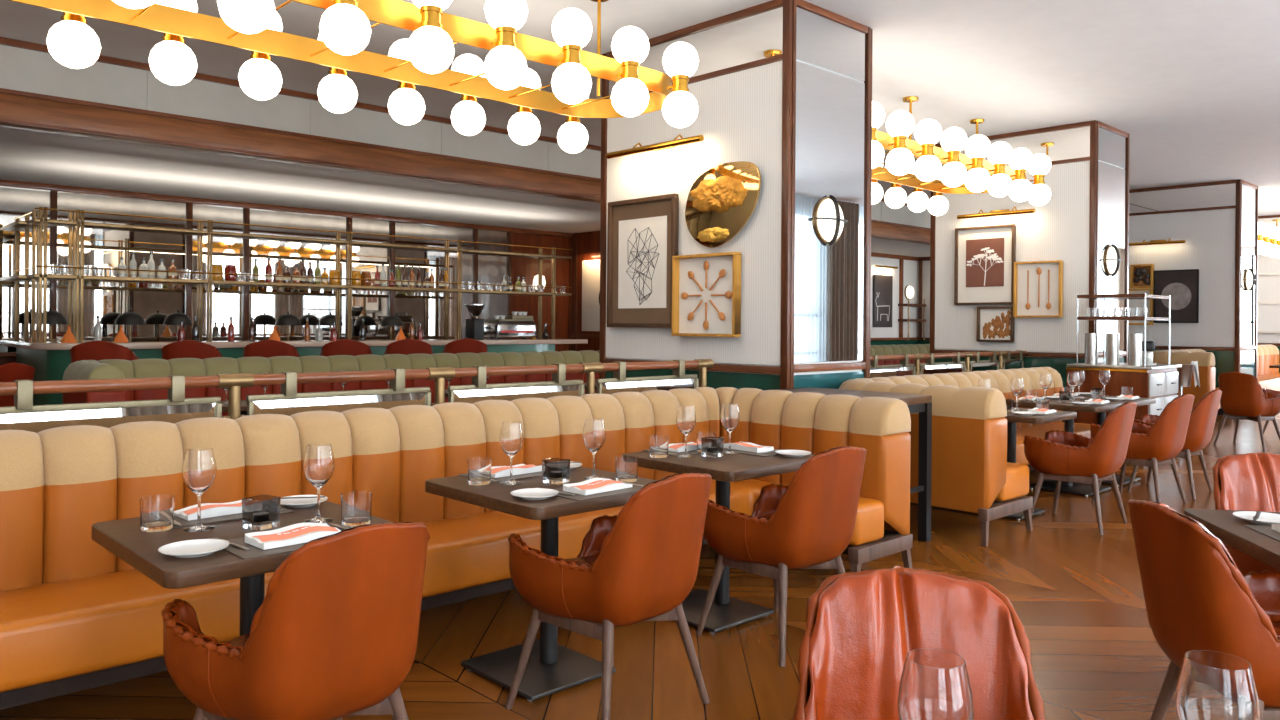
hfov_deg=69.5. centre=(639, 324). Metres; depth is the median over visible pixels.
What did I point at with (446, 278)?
bottle
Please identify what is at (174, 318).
dome lamp
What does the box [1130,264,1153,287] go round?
framed print
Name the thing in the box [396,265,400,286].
bottle
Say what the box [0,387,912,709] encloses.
banquette
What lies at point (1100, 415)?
table
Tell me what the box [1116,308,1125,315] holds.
tumbler
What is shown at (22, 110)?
beam
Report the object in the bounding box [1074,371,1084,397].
wine glass
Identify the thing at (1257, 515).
butter knife
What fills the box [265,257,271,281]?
bottle
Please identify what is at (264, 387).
wine glass
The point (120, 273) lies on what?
bottle
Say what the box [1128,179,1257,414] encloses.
wall pillar
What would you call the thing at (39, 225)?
shelving
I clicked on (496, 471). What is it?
napkin
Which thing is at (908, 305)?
wall shelf
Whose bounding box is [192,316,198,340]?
bottle
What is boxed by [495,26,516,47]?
socket
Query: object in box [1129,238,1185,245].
picture light
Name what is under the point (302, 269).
bottle
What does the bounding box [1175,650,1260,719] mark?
wine glass
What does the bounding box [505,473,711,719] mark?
armchair
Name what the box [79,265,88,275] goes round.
tumbler
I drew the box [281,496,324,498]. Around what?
butter knife
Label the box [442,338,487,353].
bar stool
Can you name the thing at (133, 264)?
bottle
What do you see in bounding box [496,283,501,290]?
tumbler
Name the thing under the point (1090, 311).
tumbler
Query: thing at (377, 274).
bottle
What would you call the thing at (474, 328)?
coffee grinder
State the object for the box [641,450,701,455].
place mat
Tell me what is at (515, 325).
espresso machine
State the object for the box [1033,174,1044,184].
socket
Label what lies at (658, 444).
tumbler
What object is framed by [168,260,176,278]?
bottle
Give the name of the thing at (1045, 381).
wine glass
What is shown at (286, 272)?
bottle
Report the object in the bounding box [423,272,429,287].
bottle
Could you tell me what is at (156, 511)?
tumbler
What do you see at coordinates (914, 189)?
socket
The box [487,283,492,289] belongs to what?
tumbler
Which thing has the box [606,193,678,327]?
framed print
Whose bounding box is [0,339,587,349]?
countertop
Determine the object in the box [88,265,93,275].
tumbler
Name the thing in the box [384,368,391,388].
wine glass
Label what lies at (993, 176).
chandelier
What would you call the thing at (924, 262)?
wall
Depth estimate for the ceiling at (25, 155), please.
11.28 m
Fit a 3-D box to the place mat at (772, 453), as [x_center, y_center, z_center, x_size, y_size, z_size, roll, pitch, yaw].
[0.564,0.641,4.696,0.250,0.003,0.380,0,0,-43]
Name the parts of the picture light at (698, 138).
arm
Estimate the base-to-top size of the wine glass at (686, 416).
0.245 m
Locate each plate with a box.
[158,539,228,557]
[280,495,327,506]
[511,488,558,499]
[570,463,581,469]
[775,450,810,456]
[1012,411,1037,415]
[1042,396,1058,398]
[1072,402,1094,404]
[1075,392,1090,394]
[1105,398,1125,400]
[1233,511,1279,524]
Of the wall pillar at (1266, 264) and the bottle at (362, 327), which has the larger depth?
the wall pillar at (1266, 264)
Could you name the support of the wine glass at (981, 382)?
on the table at (1012, 418)
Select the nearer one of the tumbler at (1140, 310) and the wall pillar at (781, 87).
the wall pillar at (781, 87)
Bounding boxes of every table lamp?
[61,325,76,342]
[113,325,127,342]
[269,326,280,340]
[395,326,405,339]
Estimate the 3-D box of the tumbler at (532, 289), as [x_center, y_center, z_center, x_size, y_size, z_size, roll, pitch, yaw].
[-1.661,-0.552,14.219,0.093,0.110,0.090,0,0,-43]
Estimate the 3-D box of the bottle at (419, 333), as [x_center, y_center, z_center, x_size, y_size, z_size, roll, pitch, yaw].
[-3.061,0.104,12.812,0.095,0.228,0.095,0,0,-43]
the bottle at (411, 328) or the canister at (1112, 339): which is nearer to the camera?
the canister at (1112, 339)
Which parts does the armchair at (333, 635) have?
leg, seat, leg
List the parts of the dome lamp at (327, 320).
lamp shade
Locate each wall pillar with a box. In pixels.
[599,0,872,389]
[930,120,1129,421]
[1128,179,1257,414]
[1257,215,1279,372]
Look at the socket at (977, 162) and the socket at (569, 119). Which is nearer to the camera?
the socket at (569, 119)
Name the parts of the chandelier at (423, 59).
glass globe, glass globe, glass globe, glass globe, glass globe, glass globe, glass globe, glass globe, glass globe, glass globe, glass globe, glass globe, glass globe, glass globe, glass globe, glass globe, glass globe, glass globe, glass globe, glass globe, glass globe, glass globe, hanging rod, glass globe, glass globe, glass globe, glass globe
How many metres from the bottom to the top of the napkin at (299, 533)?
0.032 m
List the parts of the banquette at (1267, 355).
backrest, seat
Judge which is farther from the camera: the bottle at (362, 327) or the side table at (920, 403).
the bottle at (362, 327)
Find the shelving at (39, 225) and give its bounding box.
[0,207,571,342]
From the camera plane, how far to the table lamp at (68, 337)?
9.71 m
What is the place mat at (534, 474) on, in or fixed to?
on the table at (551, 667)
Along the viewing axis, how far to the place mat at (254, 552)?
2.57 m
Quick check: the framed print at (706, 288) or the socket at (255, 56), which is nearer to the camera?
the socket at (255, 56)
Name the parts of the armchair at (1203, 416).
leg, leg, leg, leg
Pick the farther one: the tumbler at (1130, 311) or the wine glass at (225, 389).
the tumbler at (1130, 311)
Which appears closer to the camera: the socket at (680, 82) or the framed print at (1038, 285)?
the socket at (680, 82)
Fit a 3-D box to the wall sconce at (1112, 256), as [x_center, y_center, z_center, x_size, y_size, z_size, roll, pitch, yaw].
[5.562,-0.750,10.793,0.382,0.382,0.107,0,0,-43]
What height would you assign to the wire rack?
0.740 m
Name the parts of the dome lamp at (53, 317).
lamp shade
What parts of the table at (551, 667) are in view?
plate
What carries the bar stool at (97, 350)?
on the floor
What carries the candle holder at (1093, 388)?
on the table at (1100, 415)
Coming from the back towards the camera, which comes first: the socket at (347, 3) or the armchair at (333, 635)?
the socket at (347, 3)
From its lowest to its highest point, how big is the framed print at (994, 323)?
0.435 m
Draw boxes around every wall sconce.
[533,275,545,289]
[814,195,847,245]
[904,285,913,298]
[1105,244,1121,276]
[1244,268,1255,291]
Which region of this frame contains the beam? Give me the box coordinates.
[0,88,929,244]
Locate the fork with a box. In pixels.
[208,537,249,549]
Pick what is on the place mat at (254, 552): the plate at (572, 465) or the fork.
the fork
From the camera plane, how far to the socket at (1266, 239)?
16.87 m
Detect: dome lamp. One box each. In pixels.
[35,308,67,339]
[115,309,144,340]
[163,310,191,330]
[275,312,300,339]
[319,312,342,339]
[380,313,402,339]
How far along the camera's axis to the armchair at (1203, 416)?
7.57 m
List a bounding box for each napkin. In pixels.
[174,500,241,520]
[245,523,339,549]
[491,464,541,477]
[563,478,631,494]
[668,442,696,451]
[724,441,773,451]
[1018,397,1044,400]
[1028,408,1056,413]
[1085,399,1109,403]
[1117,395,1139,399]
[1272,524,1279,531]
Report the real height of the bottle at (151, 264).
0.315 m
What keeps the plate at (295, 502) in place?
on the table at (124, 538)
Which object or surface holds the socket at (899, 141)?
attached to the chandelier at (993, 176)
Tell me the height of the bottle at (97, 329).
0.294 m
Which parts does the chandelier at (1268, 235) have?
glass globe, glass globe, glass globe, glass globe, glass globe, glass globe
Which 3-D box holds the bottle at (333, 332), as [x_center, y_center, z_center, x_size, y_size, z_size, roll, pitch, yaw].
[-3.935,0.098,11.845,0.095,0.228,0.095,0,0,-43]
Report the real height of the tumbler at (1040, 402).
0.098 m
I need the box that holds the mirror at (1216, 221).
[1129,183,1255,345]
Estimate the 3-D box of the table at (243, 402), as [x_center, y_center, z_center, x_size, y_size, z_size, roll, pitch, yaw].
[-3.141,0.995,7.297,0.640,0.745,0.640,0,0,-43]
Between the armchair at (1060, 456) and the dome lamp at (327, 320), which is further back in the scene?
the dome lamp at (327, 320)
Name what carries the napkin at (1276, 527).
on the place mat at (1266, 530)
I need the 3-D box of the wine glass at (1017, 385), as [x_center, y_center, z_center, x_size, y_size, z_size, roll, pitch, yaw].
[2.913,0.538,7.124,0.097,0.245,0.097,0,0,-25]
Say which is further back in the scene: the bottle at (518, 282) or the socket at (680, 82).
the bottle at (518, 282)
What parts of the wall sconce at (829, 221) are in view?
opal dish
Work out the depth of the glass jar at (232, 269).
11.10 m
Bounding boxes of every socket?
[61,12,86,24]
[162,32,184,43]
[250,50,270,60]
[328,67,347,76]
[333,0,357,7]
[398,81,415,89]
[420,5,442,29]
[460,94,476,102]
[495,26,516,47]
[516,105,531,112]
[562,44,581,64]
[565,115,580,123]
[621,61,638,79]
[672,75,688,91]
[872,127,876,140]
[890,183,900,187]
[893,136,906,148]
[913,187,922,191]
[921,143,934,155]
[933,191,942,195]
[947,150,959,162]
[971,157,983,168]
[994,163,1005,174]
[1014,169,1026,179]
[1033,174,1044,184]
[1258,235,1262,240]
[1263,237,1269,242]
[1270,238,1276,243]
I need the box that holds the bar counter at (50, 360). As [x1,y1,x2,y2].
[0,339,587,404]
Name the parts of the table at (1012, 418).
plate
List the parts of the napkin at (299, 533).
printed panel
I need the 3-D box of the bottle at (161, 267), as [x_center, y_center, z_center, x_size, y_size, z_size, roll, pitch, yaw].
[-5.535,-0.638,10.675,0.097,0.227,0.097,0,0,-43]
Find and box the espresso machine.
[484,315,536,338]
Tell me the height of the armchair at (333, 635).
0.889 m
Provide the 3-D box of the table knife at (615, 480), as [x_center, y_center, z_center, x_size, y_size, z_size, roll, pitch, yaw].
[-0.048,0.632,3.666,0.222,0.003,0.017,0,0,42]
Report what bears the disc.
attached to the wall pillar at (781, 87)
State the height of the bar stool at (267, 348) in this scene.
1.197 m
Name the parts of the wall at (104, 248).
mirror pane, mirror pane, mirror pane, mirror pane, mirror pane, mirror pane, mirror pane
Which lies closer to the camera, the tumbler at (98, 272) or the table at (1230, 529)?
the table at (1230, 529)
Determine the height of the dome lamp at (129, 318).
0.574 m
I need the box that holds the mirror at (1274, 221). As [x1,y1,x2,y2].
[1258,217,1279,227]
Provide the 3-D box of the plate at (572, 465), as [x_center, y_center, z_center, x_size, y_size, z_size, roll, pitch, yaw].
[-0.343,0.628,4.076,0.177,0.018,0.177,0,0,-43]
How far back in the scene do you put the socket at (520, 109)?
6.88 m
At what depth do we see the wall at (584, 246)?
16.89 m
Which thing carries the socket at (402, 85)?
attached to the chandelier at (423, 59)
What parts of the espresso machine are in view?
handle rail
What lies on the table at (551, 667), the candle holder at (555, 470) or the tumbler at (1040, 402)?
the candle holder at (555, 470)
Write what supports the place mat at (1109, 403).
on the table at (1069, 487)
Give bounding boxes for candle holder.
[242,495,280,530]
[542,458,569,483]
[701,436,723,457]
[1005,399,1013,411]
[1059,391,1071,401]
[1092,387,1103,392]
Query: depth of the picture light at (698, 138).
7.35 m
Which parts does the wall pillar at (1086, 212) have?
dado panel, moulding, wall panel, glass panel, moulding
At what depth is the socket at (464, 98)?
6.54 m
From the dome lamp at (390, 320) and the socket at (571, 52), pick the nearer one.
the socket at (571, 52)
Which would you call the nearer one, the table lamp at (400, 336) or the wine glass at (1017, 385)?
the wine glass at (1017, 385)
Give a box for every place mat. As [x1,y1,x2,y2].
[173,506,292,527]
[224,523,348,558]
[458,471,542,482]
[553,485,642,500]
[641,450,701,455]
[724,448,779,456]
[1025,411,1068,415]
[1073,402,1118,405]
[1116,397,1148,400]
[1245,525,1279,541]
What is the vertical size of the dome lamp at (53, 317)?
0.384 m
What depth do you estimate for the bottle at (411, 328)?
12.59 m
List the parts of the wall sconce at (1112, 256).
opal dish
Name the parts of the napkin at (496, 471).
printed panel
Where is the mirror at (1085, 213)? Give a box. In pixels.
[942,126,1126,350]
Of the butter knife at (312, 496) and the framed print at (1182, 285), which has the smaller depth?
the butter knife at (312, 496)
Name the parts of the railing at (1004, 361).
mirror panel, panel frame, post, panel frame, mirror panel, handrail, post, panel frame, mirror panel, post, panel frame, mirror panel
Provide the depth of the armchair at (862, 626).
1.85 m
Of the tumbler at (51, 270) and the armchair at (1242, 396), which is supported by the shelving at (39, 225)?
the tumbler at (51, 270)
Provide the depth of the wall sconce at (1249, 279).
14.83 m
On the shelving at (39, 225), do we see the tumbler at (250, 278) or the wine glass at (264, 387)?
the tumbler at (250, 278)
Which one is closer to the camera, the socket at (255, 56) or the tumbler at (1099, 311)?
the socket at (255, 56)
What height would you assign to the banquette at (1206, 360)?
1.065 m
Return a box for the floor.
[0,413,1279,719]
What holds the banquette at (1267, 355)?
on the floor
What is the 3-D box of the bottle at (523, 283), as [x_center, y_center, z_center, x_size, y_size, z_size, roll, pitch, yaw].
[-1.798,-0.613,14.204,0.098,0.229,0.098,0,0,-43]
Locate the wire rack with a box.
[1076,293,1170,366]
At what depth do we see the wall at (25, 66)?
9.34 m
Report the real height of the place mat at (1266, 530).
0.003 m
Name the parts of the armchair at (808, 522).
leg, leg, leg, leg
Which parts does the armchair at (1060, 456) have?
leg, leg, leg, leg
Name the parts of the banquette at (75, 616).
backrest, seat, frame, leg, rail, panel, panel, leg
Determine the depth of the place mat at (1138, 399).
8.18 m
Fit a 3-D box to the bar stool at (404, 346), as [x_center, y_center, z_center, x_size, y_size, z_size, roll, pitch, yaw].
[-2.945,0.773,11.723,0.752,1.197,0.751,0,0,-16]
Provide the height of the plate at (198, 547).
0.018 m
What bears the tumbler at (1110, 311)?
on the wire rack
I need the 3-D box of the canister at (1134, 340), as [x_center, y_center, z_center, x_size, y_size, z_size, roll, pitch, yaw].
[5.099,0.261,9.501,0.128,0.330,0.128,0,0,-43]
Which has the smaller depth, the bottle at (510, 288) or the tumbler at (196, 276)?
the tumbler at (196, 276)
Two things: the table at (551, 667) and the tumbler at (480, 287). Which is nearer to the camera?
the table at (551, 667)
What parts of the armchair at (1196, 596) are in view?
leg, leg, seat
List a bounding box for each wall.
[0,37,930,227]
[0,179,572,364]
[569,231,599,350]
[870,252,918,344]
[918,257,929,343]
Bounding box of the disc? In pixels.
[685,161,760,247]
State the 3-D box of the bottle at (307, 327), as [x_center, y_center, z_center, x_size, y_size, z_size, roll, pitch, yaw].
[-4.188,0.062,11.604,0.072,0.294,0.072,0,0,-43]
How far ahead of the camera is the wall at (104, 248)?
13.12 m
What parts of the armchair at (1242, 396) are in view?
leg, leg, leg, leg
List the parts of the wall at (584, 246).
chair rail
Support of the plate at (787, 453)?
on the table at (726, 612)
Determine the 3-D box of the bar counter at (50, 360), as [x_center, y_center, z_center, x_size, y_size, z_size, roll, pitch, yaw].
[-4.158,0.785,12.569,7.280,1.150,2.050,0,0,-43]
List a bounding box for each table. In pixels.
[92,501,393,635]
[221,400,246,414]
[425,465,657,700]
[622,443,812,633]
[763,387,931,541]
[1005,408,1076,519]
[1014,399,1124,495]
[1072,395,1155,485]
[1184,509,1279,570]
[1269,365,1279,367]
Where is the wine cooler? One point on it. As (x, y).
(1184, 373)
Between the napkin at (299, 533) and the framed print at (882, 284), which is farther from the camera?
the framed print at (882, 284)
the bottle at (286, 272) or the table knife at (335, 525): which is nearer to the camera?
the table knife at (335, 525)
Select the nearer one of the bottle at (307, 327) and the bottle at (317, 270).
the bottle at (307, 327)
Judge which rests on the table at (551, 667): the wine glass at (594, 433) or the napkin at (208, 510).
the wine glass at (594, 433)
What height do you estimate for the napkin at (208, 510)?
0.032 m
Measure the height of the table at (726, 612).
0.750 m
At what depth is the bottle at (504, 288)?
13.90 m
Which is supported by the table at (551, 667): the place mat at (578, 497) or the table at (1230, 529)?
the place mat at (578, 497)
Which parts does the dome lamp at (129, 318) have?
lamp shade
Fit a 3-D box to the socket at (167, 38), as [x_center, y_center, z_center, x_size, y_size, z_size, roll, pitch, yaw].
[-2.650,-1.649,5.236,0.120,0.110,0.120,0,0,-44]
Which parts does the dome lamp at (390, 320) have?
lamp shade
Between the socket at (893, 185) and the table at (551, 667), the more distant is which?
the socket at (893, 185)
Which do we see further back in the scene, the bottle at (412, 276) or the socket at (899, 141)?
the bottle at (412, 276)
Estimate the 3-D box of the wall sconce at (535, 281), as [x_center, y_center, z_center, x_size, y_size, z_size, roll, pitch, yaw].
[-1.796,-0.743,16.425,0.233,0.320,0.233,0,0,1]
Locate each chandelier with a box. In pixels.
[9,0,698,153]
[871,96,1050,215]
[1258,222,1279,258]
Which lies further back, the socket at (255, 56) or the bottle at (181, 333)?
the bottle at (181, 333)
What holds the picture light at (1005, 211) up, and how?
attached to the wall pillar at (1086, 212)
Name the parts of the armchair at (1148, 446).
leg, leg, leg, leg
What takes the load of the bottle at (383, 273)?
on the shelving at (39, 225)
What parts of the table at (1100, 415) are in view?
plate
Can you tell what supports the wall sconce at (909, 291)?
attached to the wall at (906, 274)
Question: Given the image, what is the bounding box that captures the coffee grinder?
[464,304,484,339]
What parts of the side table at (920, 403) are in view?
foot rail, leg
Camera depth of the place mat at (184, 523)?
2.96 m
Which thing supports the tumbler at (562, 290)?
on the shelving at (39, 225)
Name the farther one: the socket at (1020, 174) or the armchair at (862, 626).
the socket at (1020, 174)
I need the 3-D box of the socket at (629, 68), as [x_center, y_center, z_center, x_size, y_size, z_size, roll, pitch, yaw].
[-0.063,-1.631,5.954,0.120,0.110,0.120,0,0,-44]
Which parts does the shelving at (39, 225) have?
post, post, post, post, post, post, post, post, guard rail, guard rail, post, post, post, post, post, post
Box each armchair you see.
[162,522,429,719]
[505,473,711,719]
[696,446,866,666]
[793,566,1044,719]
[1023,402,1136,534]
[1090,394,1194,503]
[1127,390,1221,498]
[1128,499,1279,719]
[1212,452,1279,574]
[1213,372,1279,449]
[1262,388,1279,434]
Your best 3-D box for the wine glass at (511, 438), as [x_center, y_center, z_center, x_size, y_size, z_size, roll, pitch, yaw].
[-0.515,0.513,3.688,0.097,0.245,0.097,0,0,26]
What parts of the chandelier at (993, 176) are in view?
glass globe, glass globe, glass globe, glass globe, glass globe, glass globe, hanging rod, glass globe, glass globe, glass globe, glass globe, glass globe, glass globe, glass globe, glass globe, glass globe, glass globe, glass globe, glass globe, glass globe, glass globe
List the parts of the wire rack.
post, post, post, guard rail, guard rail, post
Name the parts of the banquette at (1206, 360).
panel, panel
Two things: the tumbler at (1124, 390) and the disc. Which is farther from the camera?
the tumbler at (1124, 390)
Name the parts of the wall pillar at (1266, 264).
wall panel, dado panel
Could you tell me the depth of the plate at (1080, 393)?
8.76 m
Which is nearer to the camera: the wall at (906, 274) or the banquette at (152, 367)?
the banquette at (152, 367)
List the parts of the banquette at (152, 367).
panel, panel, backrest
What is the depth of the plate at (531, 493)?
3.41 m
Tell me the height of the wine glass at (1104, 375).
0.245 m
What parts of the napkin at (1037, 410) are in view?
printed panel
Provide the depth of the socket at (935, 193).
11.14 m
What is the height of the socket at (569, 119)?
0.110 m
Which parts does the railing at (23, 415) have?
mirror panel, panel frame, post, panel frame, mirror panel, handrail, post, panel frame, mirror panel, post, panel frame, mirror panel, post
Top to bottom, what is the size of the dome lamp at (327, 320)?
0.574 m
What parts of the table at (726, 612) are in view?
plate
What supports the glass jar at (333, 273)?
on the shelving at (39, 225)
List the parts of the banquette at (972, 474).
panel, frame, leg, panel, rail, leg, backrest, seat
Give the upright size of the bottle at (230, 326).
0.294 m
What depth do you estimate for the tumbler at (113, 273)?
10.21 m
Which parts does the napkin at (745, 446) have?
printed panel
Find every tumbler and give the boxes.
[47,264,56,273]
[56,264,62,274]
[62,265,71,274]
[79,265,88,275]
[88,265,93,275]
[94,267,102,275]
[109,267,116,276]
[140,494,174,531]
[179,269,188,278]
[193,271,200,279]
[236,273,243,280]
[247,273,254,281]
[341,491,371,526]
[467,457,491,484]
[468,281,474,289]
[477,282,483,289]
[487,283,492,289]
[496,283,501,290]
[529,285,534,291]
[538,285,543,291]
[560,286,565,292]
[615,455,638,482]
[649,435,668,457]
[697,432,715,451]
[1025,390,1037,402]
[1036,398,1048,408]
[1060,387,1071,390]
[1087,308,1095,315]
[1090,390,1102,399]
[1096,308,1105,315]
[1106,308,1115,315]
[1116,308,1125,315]
[1121,387,1132,394]
[1127,308,1136,315]
[1137,307,1146,316]
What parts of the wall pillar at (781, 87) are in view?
dado panel, moulding, wall panel, glass panel, moulding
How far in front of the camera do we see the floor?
4.06 m
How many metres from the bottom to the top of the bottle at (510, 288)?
0.226 m
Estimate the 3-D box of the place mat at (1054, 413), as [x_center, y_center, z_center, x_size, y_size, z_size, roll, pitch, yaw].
[2.983,0.659,6.847,0.380,0.003,0.250,0,0,-43]
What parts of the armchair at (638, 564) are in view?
leg, seat, leg, leg, leg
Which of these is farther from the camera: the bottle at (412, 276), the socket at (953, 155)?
the bottle at (412, 276)
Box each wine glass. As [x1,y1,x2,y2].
[182,448,216,531]
[221,373,231,404]
[260,371,270,393]
[303,443,334,522]
[338,369,347,390]
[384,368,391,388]
[499,421,523,484]
[582,418,605,479]
[676,405,695,457]
[720,403,739,453]
[898,648,973,719]
[977,379,990,387]
[1010,378,1023,409]
[1039,373,1051,402]
[1067,372,1078,400]
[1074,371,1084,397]
[1099,370,1109,396]
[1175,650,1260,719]
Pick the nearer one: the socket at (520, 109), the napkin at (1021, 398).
the socket at (520, 109)
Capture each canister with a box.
[1085,333,1097,364]
[1106,333,1119,364]
[1128,334,1141,365]
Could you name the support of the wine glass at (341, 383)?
on the table
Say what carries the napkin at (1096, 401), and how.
on the place mat at (1109, 403)
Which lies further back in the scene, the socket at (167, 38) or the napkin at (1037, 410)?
the napkin at (1037, 410)
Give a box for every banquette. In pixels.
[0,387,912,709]
[63,350,598,415]
[839,367,1090,545]
[870,344,929,364]
[1153,349,1220,411]
[1257,344,1279,390]
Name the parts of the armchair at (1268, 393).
leg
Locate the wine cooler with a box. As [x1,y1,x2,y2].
[1174,361,1199,395]
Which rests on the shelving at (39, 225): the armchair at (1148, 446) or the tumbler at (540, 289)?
the tumbler at (540, 289)
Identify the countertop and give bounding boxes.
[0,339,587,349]
[1067,362,1181,369]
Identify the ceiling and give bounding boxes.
[0,0,1279,215]
[0,127,929,256]
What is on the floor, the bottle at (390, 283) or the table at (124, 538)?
the table at (124, 538)
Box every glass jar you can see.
[212,264,222,279]
[224,265,236,280]
[329,270,339,284]
[352,271,360,285]
[361,271,370,285]
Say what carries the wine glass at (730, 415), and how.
on the table at (726, 612)
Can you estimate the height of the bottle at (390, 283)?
0.239 m
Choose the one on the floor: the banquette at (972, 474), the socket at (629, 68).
the banquette at (972, 474)
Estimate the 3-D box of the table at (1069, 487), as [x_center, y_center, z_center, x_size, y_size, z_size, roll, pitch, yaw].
[3.680,1.041,7.911,0.690,0.750,0.720,0,0,-43]
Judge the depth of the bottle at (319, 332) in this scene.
11.78 m
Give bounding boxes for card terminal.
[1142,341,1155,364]
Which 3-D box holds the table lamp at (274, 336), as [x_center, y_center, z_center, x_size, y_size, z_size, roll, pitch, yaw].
[-4.446,0.113,11.222,0.137,0.189,0.137,0,0,24]
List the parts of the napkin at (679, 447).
printed panel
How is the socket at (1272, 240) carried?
attached to the chandelier at (1268, 235)
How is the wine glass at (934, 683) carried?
on the table
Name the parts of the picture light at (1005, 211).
wall plate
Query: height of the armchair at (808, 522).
0.889 m
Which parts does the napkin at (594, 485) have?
printed panel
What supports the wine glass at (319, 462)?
on the table at (124, 538)
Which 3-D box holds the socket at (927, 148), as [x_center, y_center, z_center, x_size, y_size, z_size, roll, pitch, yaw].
[2.669,-1.611,8.546,0.120,0.110,0.120,0,0,-44]
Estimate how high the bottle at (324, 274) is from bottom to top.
0.226 m
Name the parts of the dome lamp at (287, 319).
lamp shade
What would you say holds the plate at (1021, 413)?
on the table at (1012, 418)
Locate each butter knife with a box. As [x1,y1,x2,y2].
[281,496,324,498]
[1253,512,1260,520]
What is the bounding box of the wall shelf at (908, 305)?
[898,298,925,339]
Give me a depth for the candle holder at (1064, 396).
7.87 m
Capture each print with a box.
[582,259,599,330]
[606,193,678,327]
[671,252,741,336]
[873,275,892,326]
[954,224,1015,304]
[976,306,1014,341]
[1013,260,1062,316]
[1128,288,1153,324]
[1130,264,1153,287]
[1154,269,1198,322]
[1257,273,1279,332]
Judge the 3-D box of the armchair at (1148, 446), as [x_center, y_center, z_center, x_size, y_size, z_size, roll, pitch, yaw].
[3.986,0.978,7.312,0.616,0.889,0.668,0,0,-42]
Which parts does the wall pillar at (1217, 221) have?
wall panel, moulding, dado panel, baseboard, glass panel, moulding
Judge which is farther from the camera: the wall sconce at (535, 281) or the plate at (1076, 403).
the wall sconce at (535, 281)
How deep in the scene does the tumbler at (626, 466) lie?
3.73 m
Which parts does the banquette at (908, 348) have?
backrest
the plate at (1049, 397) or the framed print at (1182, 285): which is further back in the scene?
the framed print at (1182, 285)
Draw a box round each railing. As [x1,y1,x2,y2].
[0,359,713,432]
[870,350,1026,377]
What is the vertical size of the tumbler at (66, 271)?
0.108 m
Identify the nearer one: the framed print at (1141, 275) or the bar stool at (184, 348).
the bar stool at (184, 348)
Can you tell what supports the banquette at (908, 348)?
on the floor
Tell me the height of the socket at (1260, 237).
0.110 m
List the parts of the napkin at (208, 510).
printed panel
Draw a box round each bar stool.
[0,362,35,406]
[70,340,138,362]
[161,340,221,359]
[243,339,299,357]
[319,339,371,356]
[383,338,433,354]
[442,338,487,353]
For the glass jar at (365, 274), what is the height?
0.200 m
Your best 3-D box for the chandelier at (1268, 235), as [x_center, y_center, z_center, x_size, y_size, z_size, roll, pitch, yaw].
[10.897,-1.773,17.222,4.880,1.020,1.510,0,0,-43]
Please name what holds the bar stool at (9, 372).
on the floor
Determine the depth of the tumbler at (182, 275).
10.71 m
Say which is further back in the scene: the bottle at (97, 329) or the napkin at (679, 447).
the bottle at (97, 329)
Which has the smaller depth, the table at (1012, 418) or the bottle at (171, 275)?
the table at (1012, 418)
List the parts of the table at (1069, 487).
plate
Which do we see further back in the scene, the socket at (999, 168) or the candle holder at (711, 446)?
the socket at (999, 168)
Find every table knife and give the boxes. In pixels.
[329,523,348,528]
[615,480,643,485]
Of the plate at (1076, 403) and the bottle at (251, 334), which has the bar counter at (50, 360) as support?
the bottle at (251, 334)
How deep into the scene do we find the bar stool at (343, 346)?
10.81 m
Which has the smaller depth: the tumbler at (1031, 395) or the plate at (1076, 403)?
the plate at (1076, 403)
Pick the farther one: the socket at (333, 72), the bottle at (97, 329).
the bottle at (97, 329)
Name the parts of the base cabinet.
drawer, drawer, raised panel, raised panel, drawer, drawer, raised panel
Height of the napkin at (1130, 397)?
0.032 m
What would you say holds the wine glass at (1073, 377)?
on the table at (1069, 487)
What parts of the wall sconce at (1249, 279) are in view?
opal dish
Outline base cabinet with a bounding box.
[1066,362,1181,423]
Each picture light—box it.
[606,134,703,158]
[875,265,897,268]
[957,206,1034,218]
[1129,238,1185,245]
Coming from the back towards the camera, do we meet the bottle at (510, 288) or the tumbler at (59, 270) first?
the bottle at (510, 288)
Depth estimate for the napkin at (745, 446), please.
4.67 m
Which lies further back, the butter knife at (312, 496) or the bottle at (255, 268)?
the bottle at (255, 268)
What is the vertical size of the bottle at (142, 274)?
0.232 m
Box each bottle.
[94,315,101,340]
[117,257,126,276]
[130,252,136,276]
[139,258,148,277]
[147,251,154,277]
[157,259,166,277]
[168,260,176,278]
[177,322,185,340]
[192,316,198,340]
[228,317,233,341]
[248,317,254,340]
[253,259,258,281]
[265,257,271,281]
[276,258,282,282]
[283,266,290,282]
[292,265,300,282]
[300,259,305,283]
[304,318,309,340]
[307,262,312,283]
[314,260,320,283]
[315,323,322,340]
[321,267,328,283]
[330,323,337,340]
[360,318,365,339]
[374,265,379,285]
[380,264,385,285]
[388,270,395,286]
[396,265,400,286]
[402,265,407,286]
[409,266,414,287]
[409,319,414,338]
[416,267,421,287]
[416,324,422,339]
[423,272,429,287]
[429,268,433,287]
[439,267,443,288]
[444,268,448,288]
[502,275,507,290]
[507,277,512,290]
[515,277,520,290]
[521,277,525,291]
[542,324,548,338]
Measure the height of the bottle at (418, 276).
0.301 m

